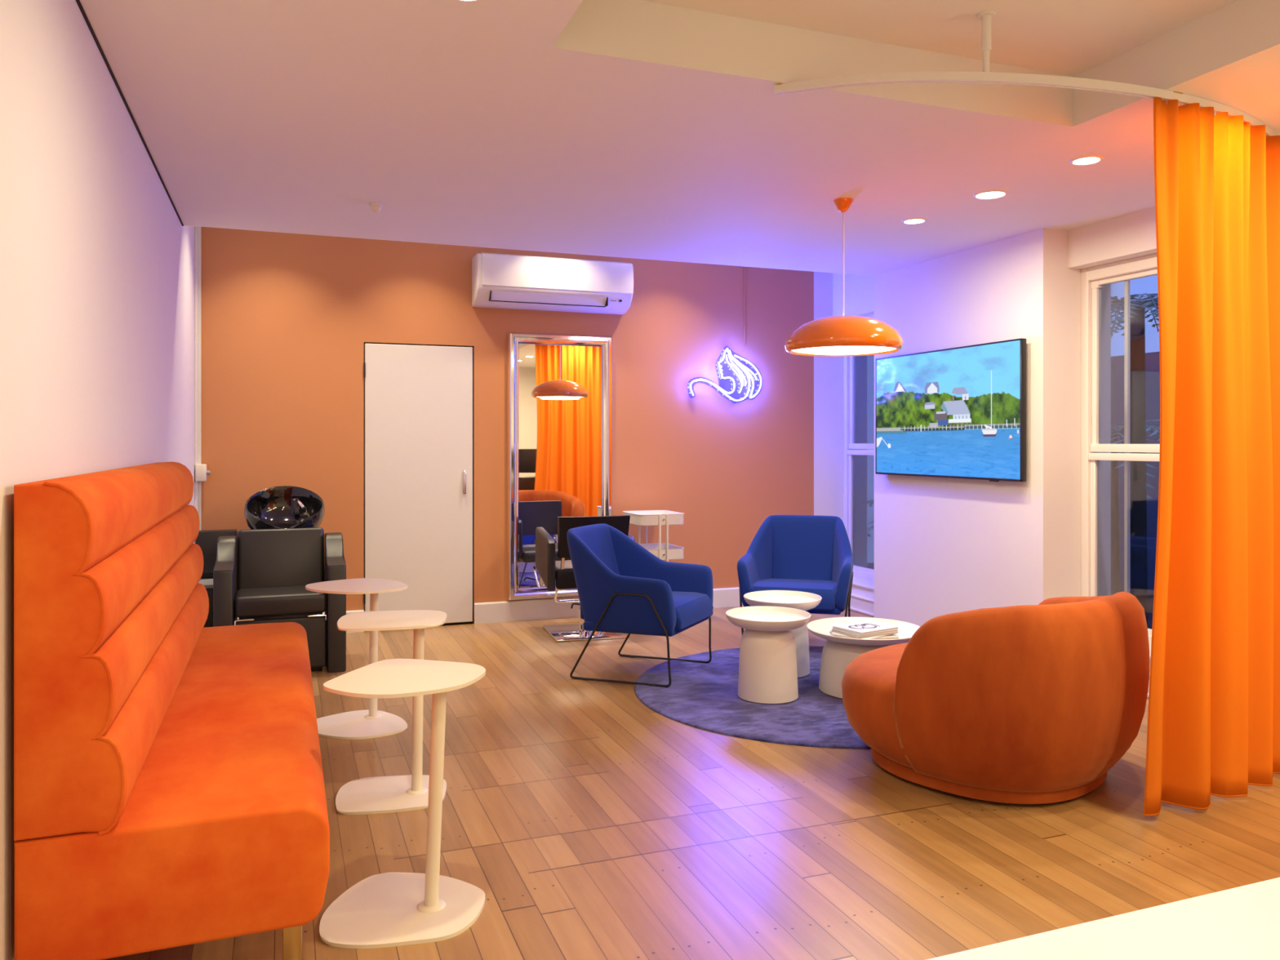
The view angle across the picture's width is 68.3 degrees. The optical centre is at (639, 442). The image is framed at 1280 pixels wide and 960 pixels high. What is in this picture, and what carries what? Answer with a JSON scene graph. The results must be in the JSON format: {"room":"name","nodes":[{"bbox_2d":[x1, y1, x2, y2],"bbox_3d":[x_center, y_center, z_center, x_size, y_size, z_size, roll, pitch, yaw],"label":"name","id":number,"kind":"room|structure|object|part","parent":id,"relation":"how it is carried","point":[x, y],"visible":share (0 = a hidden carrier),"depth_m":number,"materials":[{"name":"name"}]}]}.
{"room":"salon","nodes":[
{"label":"salon","id":0,"kind":"room"},
{"bbox_2d":[0,0,194,959],"bbox_3d":[-1.461,-0.225,2.201,0.100,3.050,8.550,0,0,-21],"label":"wall","id":1,"kind":"structure","parent":0,"point":[97,258],"depth_m":2.59,"materials":[{"name":"white paint"}]},
{"bbox_2d":[75,0,183,226],"bbox_3d":[-1.244,-1.236,1.778,0.009,0.024,7.605,0,0,-21],"label":"trim","id":2,"kind":"structure","parent":1,"relation":"attached to","point":[77,2],"depth_m":3.32,"materials":[{"name":"black"}]},
{"bbox_2d":[194,226,201,543],"bbox_3d":[-2.859,-0.300,6.104,0.036,2.900,0.060,0,0,-21],"label":"trim","id":3,"kind":"structure","parent":1,"relation":"attached to","point":[197,230],"depth_m":6.11,"materials":[{"name":"white"}]},
{"bbox_2d":[201,226,813,623],"bbox_3d":[-0.747,-0.225,6.985,4.611,3.050,0.100,0,0,-21],"label":"wall","id":4,"kind":"structure","parent":0,"point":[287,319],"depth_m":6.80,"materials":[{"name":"orange paint"}]},
{"bbox_2d":[195,464,210,481],"bbox_3d":[-2.821,0.195,6.090,0.086,0.110,0.068,0,0,-21],"label":"switch","id":5,"kind":"object","parent":4,"relation":"attached to","point":[201,472],"visible":1,"depth_m":6.06,"materials":[{"name":"beige plastic"}]},
{"bbox_2d":[363,343,472,623],"bbox_3d":[-1.552,0.300,6.632,0.752,1.964,0.074,0,0,-21],"label":"door","id":6,"kind":"structure","parent":4,"relation":"in","point":[419,398],"depth_m":6.63,"materials":[{"name":"white paint"}]},
{"bbox_3d":[-1.248,0.282,6.723,0.022,0.175,0.031,0,0,-21],"label":"handle","id":7,"kind":"part","parent":6,"relation":"part of","materials":[{"name":"silver metal"}]},
{"bbox_2d":[364,342,472,624],"bbox_3d":[-1.571,0.300,6.693,0.780,2.000,0.045,0,0,-21],"label":"trim","id":8,"kind":"structure","parent":4,"relation":"attached to","point":[364,343],"depth_m":6.54,"materials":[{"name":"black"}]},
{"bbox_2d":[237,586,742,632],"bbox_3d":[-0.712,1.226,6.936,4.581,0.148,0.018,0,0,-21],"label":"baseboard","id":9,"kind":"structure","parent":4,"relation":"attached to","point":[535,609],"depth_m":6.90,"materials":[{"name":"white"}]},
{"bbox_2d":[471,252,633,314],"bbox_3d":[-0.625,-1.148,6.846,1.150,0.356,0.247,0,0,-21],"label":"air conditioner","id":10,"kind":"object","parent":4,"relation":"attached to","point":[499,281],"visible":1,"depth_m":6.75,"materials":[{"name":"white plastic"}]},
{"bbox_3d":[-0.580,-1.206,6.764,1.116,0.241,0.062,0,0,-21],"label":"panel","id":11,"kind":"part","parent":10,"relation":"part of","materials":[{"name":"white plastic"}]},
{"bbox_2d":[506,331,612,600],"bbox_3d":[-0.581,0.170,6.965,0.805,1.950,0.056,0,0,-21],"label":"mirror","id":12,"kind":"object","parent":4,"relation":"attached to","point":[559,386],"visible":0.83,"depth_m":6.95,"materials":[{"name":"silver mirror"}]},
{"bbox_2d":[689,345,762,403],"bbox_3d":[0.671,-0.536,7.437,0.655,0.453,0.055,0,0,-21],"label":"sign","id":13,"kind":"object","parent":4,"relation":"attached to","point":[730,355],"visible":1,"depth_m":7.45,"materials":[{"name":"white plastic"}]},
{"bbox_2d":[743,266,745,346],"bbox_3d":[0.833,-1.260,7.521,0.009,0.980,0.009,0,0,2],"label":"cable","id":14,"kind":"object","parent":4,"relation":"attached to","point":[744,266],"visible":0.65,"depth_m":7.52,"materials":[{"name":"orange paint"}]},
{"bbox_2d":[80,0,1279,275],"bbox_3d":[1.158,-1.489,2.683,5.141,0.522,7.605,0,0,-21],"label":"ceiling","id":15,"kind":"structure","parent":0,"point":[657,130],"depth_m":3.55,"materials":[{"name":"white paint"}]},
{"bbox_2d":[368,201,382,213],"bbox_3d":[-1.359,-1.206,4.853,0.068,0.045,0.068,0,0,-21],"label":"ceiling sensor","id":16,"kind":"object","parent":15,"relation":"attached to","point":[375,206],"visible":1,"depth_m":4.83,"materials":[{"name":"white plastic"}]},
{"bbox_2d":[456,0,480,2],"bbox_3d":[-0.475,-1.225,2.557,0.136,0.006,0.136,0,0,-21],"label":"recessed light","id":17,"kind":"object","parent":15,"relation":"in","point":[468,1],"visible":1,"depth_m":2.61,"materials":[{"name":"white"}]},
{"bbox_2d":[784,197,903,356],"bbox_3d":[1.030,-0.842,4.780,0.588,0.773,0.588,0,0,-21],"label":"pendant lamp","id":18,"kind":"object","parent":15,"relation":"hanging from","point":[838,335],"visible":1,"depth_m":4.59,"materials":[{"name":"orange metal"}]},
{"bbox_3d":[1.030,-0.909,4.780,0.006,0.537,0.006,0,0,-43],"label":"cord","id":19,"kind":"part","parent":18,"relation":"part of","materials":[{"name":"beige plastic"}]},
{"bbox_2d":[791,346,895,355],"bbox_3d":[1.030,-0.465,4.780,0.532,0.020,0.532,0,0,-21],"label":"diffuser","id":20,"kind":"object","parent":18,"relation":"attached to","point":[797,350],"depth_m":4.72,"materials":[{"name":"white plastic"}]},
{"bbox_3d":[1.030,-0.552,4.780,0.588,0.182,0.588,0,0,-21],"label":"lamp shade","id":21,"kind":"part","parent":18,"relation":"part of","materials":[{"name":"orange metal"}]},
{"bbox_2d":[901,217,927,224],"bbox_3d":[1.518,-1.225,5.224,0.136,0.006,0.136,0,0,-21],"label":"recessed light","id":22,"kind":"object","parent":15,"relation":"in","point":[911,220],"visible":1,"depth_m":5.21,"materials":[{"name":"white"}]},
{"bbox_2d":[973,190,1008,199],"bbox_3d":[1.734,-1.225,4.671,0.164,0.006,0.164,0,0,-21],"label":"recessed light","id":23,"kind":"object","parent":15,"relation":"in","point":[988,194],"visible":1,"depth_m":4.67,"materials":[{"name":"white"}]},
{"bbox_2d":[773,10,1275,136],"bbox_3d":[1.689,-1.310,3.514,2.497,0.225,0.530,0,0,-21],"label":"rail","id":24,"kind":"object","parent":15,"relation":"hanging from","point":[985,16],"visible":0.74,"depth_m":3.16,"materials":[{"name":"white metal"}]},
{"bbox_3d":[1.151,-1.324,3.136,0.032,0.198,0.031,0,0,-21],"label":"drop rod","id":25,"kind":"part","parent":24,"relation":"part of","materials":[{"name":"white metal"}]},
{"bbox_2d":[1069,155,1103,165],"bbox_3d":[1.940,-1.225,4.102,0.136,0.006,0.136,0,0,-21],"label":"recessed light","id":26,"kind":"object","parent":15,"relation":"in","point":[1090,159],"visible":1,"depth_m":4.10,"materials":[{"name":"white"}]},
{"bbox_2d":[1143,97,1279,816],"bbox_3d":[2.307,0.044,3.635,1.377,2.484,0.265,0,0,-44],"label":"curtain","id":27,"kind":"object","parent":15,"relation":"hanging from","point":[1213,728],"visible":1,"depth_m":3.42,"materials":[{"name":"orange fabric"}]},
{"bbox_2d":[102,605,1279,959],"bbox_3d":[0.971,1.330,3.064,5.261,0.060,8.650,0,0,-21],"label":"floor","id":28,"kind":"structure","parent":0,"point":[592,822],"depth_m":3.13,"materials":[{"name":"brown wood"}]},
{"bbox_2d":[13,462,329,959],"bbox_3d":[-1.422,0.690,3.168,0.623,1.219,2.377,0,0,-21],"label":"banquette","id":29,"kind":"object","parent":28,"relation":"on","point":[169,788],"visible":1,"depth_m":2.10,"materials":[{"name":"orange fabric"}]},
{"bbox_3d":[-1.616,0.459,3.096,0.209,0.747,2.375,0,0,-21],"label":"backrest","id":30,"kind":"part","parent":29,"relation":"part of","materials":[{"name":"orange fabric"}]},
{"bbox_3d":[-1.423,0.965,3.169,0.623,0.278,2.375,0,0,-21],"label":"seat","id":31,"kind":"part","parent":29,"relation":"part of","materials":[{"name":"orange fabric"}]},
{"bbox_3d":[-0.844,1.200,2.290,0.044,0.200,0.044,0,0,-21],"label":"leg","id":32,"kind":"part","parent":29,"relation":"part of","materials":[{"name":"brown wood"}]},
{"bbox_2d":[195,528,237,627],"bbox_3d":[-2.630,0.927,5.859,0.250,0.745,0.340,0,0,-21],"label":"chair","id":33,"kind":"object","parent":28,"relation":"on","point":[206,540],"visible":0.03,"depth_m":5.91,"materials":[{"name":"black leather"}]},
{"bbox_2d":[198,577,213,588],"bbox_3d":[-2.630,0.868,5.859,0.250,0.025,0.340,0,0,-21],"label":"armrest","id":34,"kind":"object","parent":33,"relation":"attached to","point":[207,582],"depth_m":5.77,"materials":[{"name":"grey plastic"}]},
{"bbox_3d":[-2.677,0.688,5.969,0.240,0.265,0.100,0,0,-21],"label":"panel","id":35,"kind":"part","parent":33,"relation":"part of","materials":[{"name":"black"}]},
{"bbox_2d":[213,485,346,672],"bbox_3d":[-2.136,0.787,5.623,0.690,1.025,0.839,0,0,-21],"label":"chair","id":36,"kind":"object","parent":28,"relation":"on","point":[282,553],"visible":0.88,"depth_m":5.51,"materials":[{"name":"black leather"}]},
{"bbox_3d":[-2.348,0.924,5.348,0.100,0.752,0.475,0,0,-21],"label":"armrest","id":37,"kind":"part","parent":36,"relation":"part of","materials":[{"name":"black leather"}]},
{"bbox_3d":[-2.067,0.906,5.440,0.486,0.117,0.420,0,0,-21],"label":"seat","id":38,"kind":"part","parent":36,"relation":"part of","materials":[{"name":"black leather"}]},
{"bbox_3d":[-2.141,0.702,5.637,0.484,0.374,0.185,0,0,-21],"label":"backrest","id":39,"kind":"part","parent":36,"relation":"part of","materials":[{"name":"black leather"}]},
{"bbox_2d":[244,485,324,529],"bbox_3d":[-2.194,0.450,5.833,0.469,0.350,0.405,0,0,-21],"label":"basin","id":40,"kind":"object","parent":36,"relation":"in","point":[282,507],"depth_m":5.93,"materials":[{"name":"black ceramic"}]},
{"bbox_3d":[-1.796,0.924,5.556,0.100,0.752,0.475,0,0,-21],"label":"armrest","id":41,"kind":"part","parent":36,"relation":"part of","materials":[{"name":"black leather"}]},
{"bbox_2d":[305,577,408,739],"bbox_3d":[-1.304,0.978,4.335,0.441,0.645,0.437,0,0,-21],"label":"side table","id":42,"kind":"object","parent":28,"relation":"on","point":[372,722],"visible":0.94,"depth_m":4.33,"materials":[{"name":"beige"}]},
{"bbox_3d":[-1.304,1.295,4.332,0.439,0.010,0.432,0,0,-21],"label":"plate","id":43,"kind":"part","parent":42,"relation":"part of","materials":[{"name":"beige"}]},
{"bbox_2d":[335,609,446,814],"bbox_3d":[-0.920,0.979,3.506,0.394,0.642,0.395,0,0,-10],"label":"side table","id":44,"kind":"object","parent":28,"relation":"on","point":[393,793],"visible":0.93,"depth_m":3.48,"materials":[{"name":"beige"}]},
{"bbox_3d":[-0.916,1.295,3.489,0.404,0.010,0.368,0,0,-21],"label":"plate","id":45,"kind":"part","parent":44,"relation":"part of","materials":[{"name":"beige"}]},
{"bbox_2d":[319,658,485,948],"bbox_3d":[-0.649,0.979,2.631,0.425,0.642,0.447,0,0,12],"label":"side table","id":46,"kind":"object","parent":28,"relation":"on","point":[393,908],"visible":1,"depth_m":2.61,"materials":[{"name":"beige"}]},
{"bbox_3d":[-0.652,1.295,2.622,0.426,0.010,0.409,0,0,5],"label":"plate","id":47,"kind":"part","parent":46,"relation":"part of","materials":[{"name":"beige"}]},
{"bbox_2d":[535,515,635,641],"bbox_3d":[-0.383,0.892,6.482,0.600,0.815,0.681,0,0,-17],"label":"chair","id":48,"kind":"object","parent":28,"relation":"on","point":[550,570],"visible":0.5,"depth_m":6.22,"materials":[{"name":"black leather"}]},
{"bbox_3d":[-0.644,0.780,6.403,0.055,0.380,0.460,0,0,-17],"label":"armrest","id":49,"kind":"part","parent":48,"relation":"part of","materials":[{"name":"black leather"}]},
{"bbox_3d":[-0.383,0.875,6.481,0.486,0.090,0.440,0,0,-17],"label":"seat","id":50,"kind":"part","parent":48,"relation":"part of","materials":[{"name":"black leather"}]},
{"bbox_3d":[-0.320,0.897,6.270,0.486,0.135,0.050,0,0,-17],"label":"rail","id":51,"kind":"part","parent":48,"relation":"part of","materials":[{"name":"black leather"}]},
{"bbox_3d":[-0.428,1.095,6.362,0.013,0.036,0.127,0,0,32],"label":"pump lever","id":52,"kind":"part","parent":48,"relation":"part of","materials":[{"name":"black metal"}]},
{"bbox_3d":[-0.375,1.291,6.452,0.500,0.018,0.500,0,0,-17],"label":"plate","id":53,"kind":"part","parent":48,"relation":"part of","materials":[{"name":"silver metal"}]},
{"bbox_3d":[-0.306,0.620,6.223,0.480,0.270,0.140,0,0,-17],"label":"backrest","id":54,"kind":"part","parent":48,"relation":"part of","materials":[{"name":"black leather"}]},
{"bbox_3d":[-0.122,0.780,6.559,0.055,0.380,0.460,0,0,-17],"label":"armrest","id":55,"kind":"part","parent":48,"relation":"part of","materials":[{"name":"black"}]},
{"bbox_2d":[567,523,713,687],"bbox_3d":[-0.009,0.893,5.356,0.746,0.828,0.692,-1,-1,25],"label":"armchair","id":56,"kind":"object","parent":28,"relation":"on","point":[623,587],"visible":1,"depth_m":5.17,"materials":[{"name":"blue fabric"}]},
{"bbox_3d":[-0.123,1.047,5.056,0.606,0.492,0.052,-1,-1,25],"label":"sled frame","id":57,"kind":"part","parent":56,"relation":"part of","materials":[{"name":"black metal"}]},
{"bbox_3d":[0.047,1.003,5.330,0.535,0.053,0.570,-1,-1,25],"label":"seat","id":58,"kind":"part","parent":56,"relation":"part of","materials":[{"name":"blue fabric"}]},
{"bbox_2d":[580,591,713,631],"bbox_3d":[0.044,0.937,5.331,0.610,0.134,0.500,-1,-1,25],"label":"seat cushion","id":59,"kind":"object","parent":56,"relation":"on","point":[692,608],"depth_m":5.21,"materials":[{"name":"blue fabric"}]},
{"bbox_3d":[0.146,1.047,5.636,0.606,0.492,0.052,-1,-1,25],"label":"sled frame","id":60,"kind":"part","parent":56,"relation":"part of","materials":[{"name":"black metal"}]},
{"bbox_2d":[622,510,684,561],"bbox_3d":[0.095,0.906,6.907,0.360,0.788,0.464,0,0,-21],"label":"trolley","id":61,"kind":"object","parent":28,"relation":"on","point":[666,551],"visible":0.27,"depth_m":6.75,"materials":[{"name":"beige metal"}]},
{"bbox_3d":[-0.004,0.858,7.092,0.017,0.685,0.016,0,0,-21],"label":"post","id":62,"kind":"part","parent":61,"relation":"part of","materials":[{"name":"beige metal"}]},
{"bbox_3d":[0.048,0.858,7.112,0.017,0.685,0.016,0,0,-21],"label":"post","id":63,"kind":"part","parent":61,"relation":"part of","materials":[{"name":"beige metal"}]},
{"bbox_2d":[622,510,684,525],"bbox_3d":[0.095,0.551,6.907,0.360,0.078,0.410,0,0,-21],"label":"tray","id":64,"kind":"object","parent":61,"relation":"on","point":[643,517],"depth_m":6.74,"materials":[{"name":"beige"}]},
{"bbox_3d":[0.142,0.858,6.703,0.017,0.685,0.016,0,0,-21],"label":"post","id":65,"kind":"part","parent":61,"relation":"part of","materials":[{"name":"beige metal"}]},
{"bbox_2d":[639,542,684,559],"bbox_3d":[0.095,0.799,6.907,0.360,0.078,0.410,0,0,-21],"label":"tray","id":66,"kind":"object","parent":61,"relation":"on","point":[664,552],"depth_m":6.76,"materials":[{"name":"beige metal"}]},
{"bbox_3d":[0.195,0.858,6.723,0.017,0.685,0.016,0,0,-21],"label":"post","id":67,"kind":"part","parent":61,"relation":"part of","materials":[{"name":"beige metal"}]},
{"bbox_2d":[634,645,871,749],"bbox_3d":[0.965,1.292,4.996,1.990,0.014,1.990,0,0,-21],"label":"rug","id":68,"kind":"object","parent":28,"relation":"on","point":[704,696],"visible":0.37,"depth_m":4.59,"materials":[{"name":"carpet"}]},
{"bbox_2d":[724,605,810,704],"bbox_3d":[0.648,1.075,4.781,0.430,0.420,0.430,0,0,-21],"label":"pedestal table","id":69,"kind":"object","parent":68,"relation":"on","point":[767,660],"visible":1,"depth_m":4.67,"materials":[{"name":"white paint"}]},
{"bbox_2d":[724,605,810,631],"bbox_3d":[0.648,0.899,4.781,0.430,0.067,0.430,0,0,-21],"label":"tabletop","id":70,"kind":"object","parent":69,"relation":"on","point":[759,618],"depth_m":4.83,"materials":[{"name":"white paint"}]},
{"bbox_2d":[743,590,822,678],"bbox_3d":[0.797,1.073,5.280,0.434,0.425,0.434,0,0,-21],"label":"pedestal table","id":71,"kind":"object","parent":68,"relation":"on","point":[804,601],"visible":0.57,"depth_m":5.20,"materials":[{"name":"white paint"}]},
{"bbox_2d":[743,590,822,610],"bbox_3d":[0.797,0.894,5.280,0.434,0.068,0.434,0,0,-21],"label":"tabletop","id":72,"kind":"object","parent":71,"relation":"on","point":[804,601],"depth_m":5.37,"materials":[{"name":"white paint"}]},
{"bbox_2d":[806,617,919,698],"bbox_3d":[1.167,1.123,4.899,0.597,0.325,0.597,0,0,-21],"label":"pedestal table","id":73,"kind":"object","parent":68,"relation":"on","point":[837,652],"visible":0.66,"depth_m":4.80,"materials":[{"name":"white paint"}]},
{"bbox_2d":[806,617,919,645],"bbox_3d":[1.167,0.986,4.899,0.597,0.052,0.597,0,0,-21],"label":"tabletop","id":74,"kind":"object","parent":73,"relation":"on","point":[821,628],"depth_m":4.94,"materials":[{"name":"white paint"}]},
{"bbox_2d":[829,631,898,639],"bbox_3d":[1.145,0.985,4.829,0.280,0.008,0.215,0,0,-13],"label":"magazine","id":75,"kind":"object","parent":73,"relation":"on","point":[890,637],"visible":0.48,"depth_m":4.76,"materials":[{"name":"beige paper"}]},
{"bbox_2d":[830,632,895,639],"bbox_3d":[1.149,0.977,4.832,0.280,0.007,0.215,0,0,-43],"label":"magazine","id":76,"kind":"object","parent":75,"relation":"on","point":[831,633],"visible":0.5,"depth_m":4.75,"materials":[{"name":"beige paper"}]},
{"bbox_2d":[831,629,897,638],"bbox_3d":[1.152,0.969,4.836,0.270,0.009,0.200,0,0,-29],"label":"magazine","id":77,"kind":"object","parent":76,"relation":"on","point":[832,630],"visible":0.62,"depth_m":4.75,"materials":[{"name":"beige paper"}]},
{"bbox_2d":[832,627,897,636],"bbox_3d":[1.155,0.959,4.839,0.265,0.010,0.200,0,0,-31],"label":"magazine","id":78,"kind":"object","parent":77,"relation":"on","point":[833,628],"visible":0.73,"depth_m":4.76,"materials":[{"name":"beige paper"}]},
{"bbox_2d":[832,621,897,634],"bbox_3d":[1.158,0.948,4.842,0.265,0.010,0.200,0,0,-33],"label":"magazine","id":79,"kind":"object","parent":78,"relation":"on","point":[865,627],"visible":1,"depth_m":4.82,"materials":[{"name":"beige paper"}]},
{"bbox_2d":[737,515,853,634],"bbox_3d":[1.006,0.893,5.986,0.692,0.828,0.746,0,-1,16],"label":"armchair","id":80,"kind":"object","parent":28,"relation":"on","point":[808,553],"visible":0.84,"depth_m":6.16,"materials":[{"name":"blue fabric"}]},
{"bbox_3d":[0.692,1.047,6.052,0.052,0.492,0.606,0,-1,16],"label":"sled frame","id":81,"kind":"part","parent":80,"relation":"part of","materials":[{"name":"black metal"}]},
{"bbox_3d":[0.989,1.003,5.926,0.570,0.053,0.535,0,-1,16],"label":"seat","id":82,"kind":"part","parent":80,"relation":"part of","materials":[{"name":"blue fabric"}]},
{"bbox_2d":[751,577,837,610],"bbox_3d":[0.990,0.937,5.930,0.500,0.134,0.610,0,-1,16],"label":"seat cushion","id":83,"kind":"object","parent":80,"relation":"on","point":[827,588],"depth_m":5.71,"materials":[{"name":"blue fabric"}]},
{"bbox_3d":[1.307,1.047,5.877,0.052,0.492,0.606,0,-1,16],"label":"sled frame","id":84,"kind":"part","parent":80,"relation":"part of","materials":[{"name":"black metal"}]},
{"bbox_2d":[841,591,1149,804],"bbox_3d":[1.398,0.931,3.789,1.148,0.738,1.108,0,0,-44],"label":"tub chair","id":85,"kind":"object","parent":28,"relation":"on","point":[1022,704],"visible":1,"depth_m":3.29,"materials":[{"name":"orange fabric"}]},
{"bbox_3d":[1.387,1.058,3.800,1.083,0.352,1.077,0,0,-44],"label":"seat","id":86,"kind":"part","parent":85,"relation":"part of","materials":[{"name":"orange fabric"}]},
{"bbox_2d":[926,877,1279,959],"bbox_3d":[1.789,0.925,1.136,3.350,0.750,0.804,0,0,-21],"label":"reception desk","id":87,"kind":"object","parent":28,"relation":"on","point":[1242,922],"visible":1,"depth_m":1.05,"materials":[{"name":"white laminate"}]},
{"bbox_2d":[813,207,1156,671],"bbox_3d":[3.139,-0.225,3.935,0.510,3.050,8.550,0,0,-21],"label":"wall","id":88,"kind":"structure","parent":0,"point":[943,545],"depth_m":5.81,"materials":[{"name":"white paint"}]},
{"bbox_2d":[843,314,874,590],"bbox_3d":[1.785,0.052,7.435,0.275,2.126,0.845,0,0,-21],"label":"window","id":89,"kind":"structure","parent":88,"relation":"in","point":[858,371],"depth_m":7.69,"materials":[{"name":"white"}]},
{"bbox_3d":[1.871,0.054,7.467,0.061,2.001,0.755,0,0,-21],"label":"sash","id":90,"kind":"part","parent":89,"relation":"part of","materials":[{"name":"white"}]},
{"bbox_3d":[1.785,1.077,7.435,0.275,0.077,0.845,0,0,-21],"label":"sill","id":91,"kind":"part","parent":89,"relation":"part of","materials":[{"name":"white"}]},
{"bbox_3d":[1.873,0.557,7.468,0.005,0.915,0.685,0,0,-21],"label":"pane","id":92,"kind":"part","parent":89,"relation":"part of","materials":[{"name":"clear glass"}]},
{"bbox_3d":[1.885,-0.450,7.472,0.005,0.920,0.685,0,0,-21],"label":"pane","id":93,"kind":"part","parent":89,"relation":"part of","materials":[{"name":"clear glass"}]},
{"bbox_2d":[875,337,1026,481],"bbox_3d":[1.989,-0.184,6.161,0.070,0.841,1.442,0,0,-21],"label":"television","id":94,"kind":"object","parent":88,"relation":"attached to","point":[958,412],"visible":1,"depth_m":6.02,"materials":[{"name":"black plastic"}]},
{"bbox_3d":[1.978,-0.189,6.157,0.035,0.833,1.442,0,0,-21],"label":"casing","id":95,"kind":"part","parent":94,"relation":"part of","materials":[{"name":"black plastic"}]},
{"bbox_2d":[850,593,1150,697],"bbox_3d":[2.166,1.241,5.989,0.062,0.118,3.820,0,0,-21],"label":"baseboard","id":96,"kind":"structure","parent":88,"relation":"attached to","point":[861,604],"depth_m":7.19,"materials":[{"name":"white"}]},
{"bbox_2d":[1081,253,1159,659],"bbox_3d":[2.751,0.052,4.872,0.275,2.126,1.317,0,0,-21],"label":"window","id":97,"kind":"structure","parent":88,"relation":"in","point":[1097,282],"depth_m":5.44,"materials":[{"name":"white wood"}]},
{"bbox_3d":[2.839,0.557,4.905,0.005,0.915,1.157,0,0,-21],"label":"pane","id":98,"kind":"part","parent":97,"relation":"part of","materials":[{"name":"clear glass"}]},
{"bbox_3d":[2.850,-0.450,4.909,0.005,0.920,1.157,0,0,-21],"label":"pane","id":99,"kind":"part","parent":97,"relation":"part of","materials":[{"name":"clear glass"}]},
{"bbox_3d":[2.751,1.077,4.872,0.275,0.077,1.317,0,0,-21],"label":"sill","id":100,"kind":"part","parent":97,"relation":"part of","materials":[{"name":"white"}]},
{"label":"outside","id":101,"kind":"structure","parent":0,"visible":0},
{"bbox_2d":[1120,589,1153,628],"bbox_3d":[5.085,1.375,5.817,4.380,0.050,10.700,0,0,-21],"label":"ground","id":102,"kind":"structure","parent":101,"point":[1150,597],"depth_m":7.63,"materials":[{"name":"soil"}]},
{"bbox_2d":[1111,293,1159,627],"bbox_3d":[3.347,0.168,6.328,1.194,2.365,1.229,0,0,43],"label":"tree fern","id":103,"kind":"object","parent":102,"relation":"on","point":[1138,489],"visible":0.39,"depth_m":6.28,"materials":[{"name":"green plant"}]},
{"bbox_2d":[1111,351,1159,595],"bbox_3d":[5.197,0.280,6.768,0.100,2.160,9.000,0,0,-21],"label":"fence","id":104,"kind":"object","parent":102,"relation":"on","point":[1152,359],"visible":0.02,"depth_m":8.40,"materials":[{"name":"paint"}]},
{"bbox_2d":[1111,419,1159,595],"bbox_3d":[3.780,0.583,7.531,1.551,1.534,1.499,0,0,44],"label":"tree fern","id":105,"kind":"object","parent":102,"relation":"on","point":[1115,570],"visible":0.16,"depth_m":7.51,"materials":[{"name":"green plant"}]}
]}

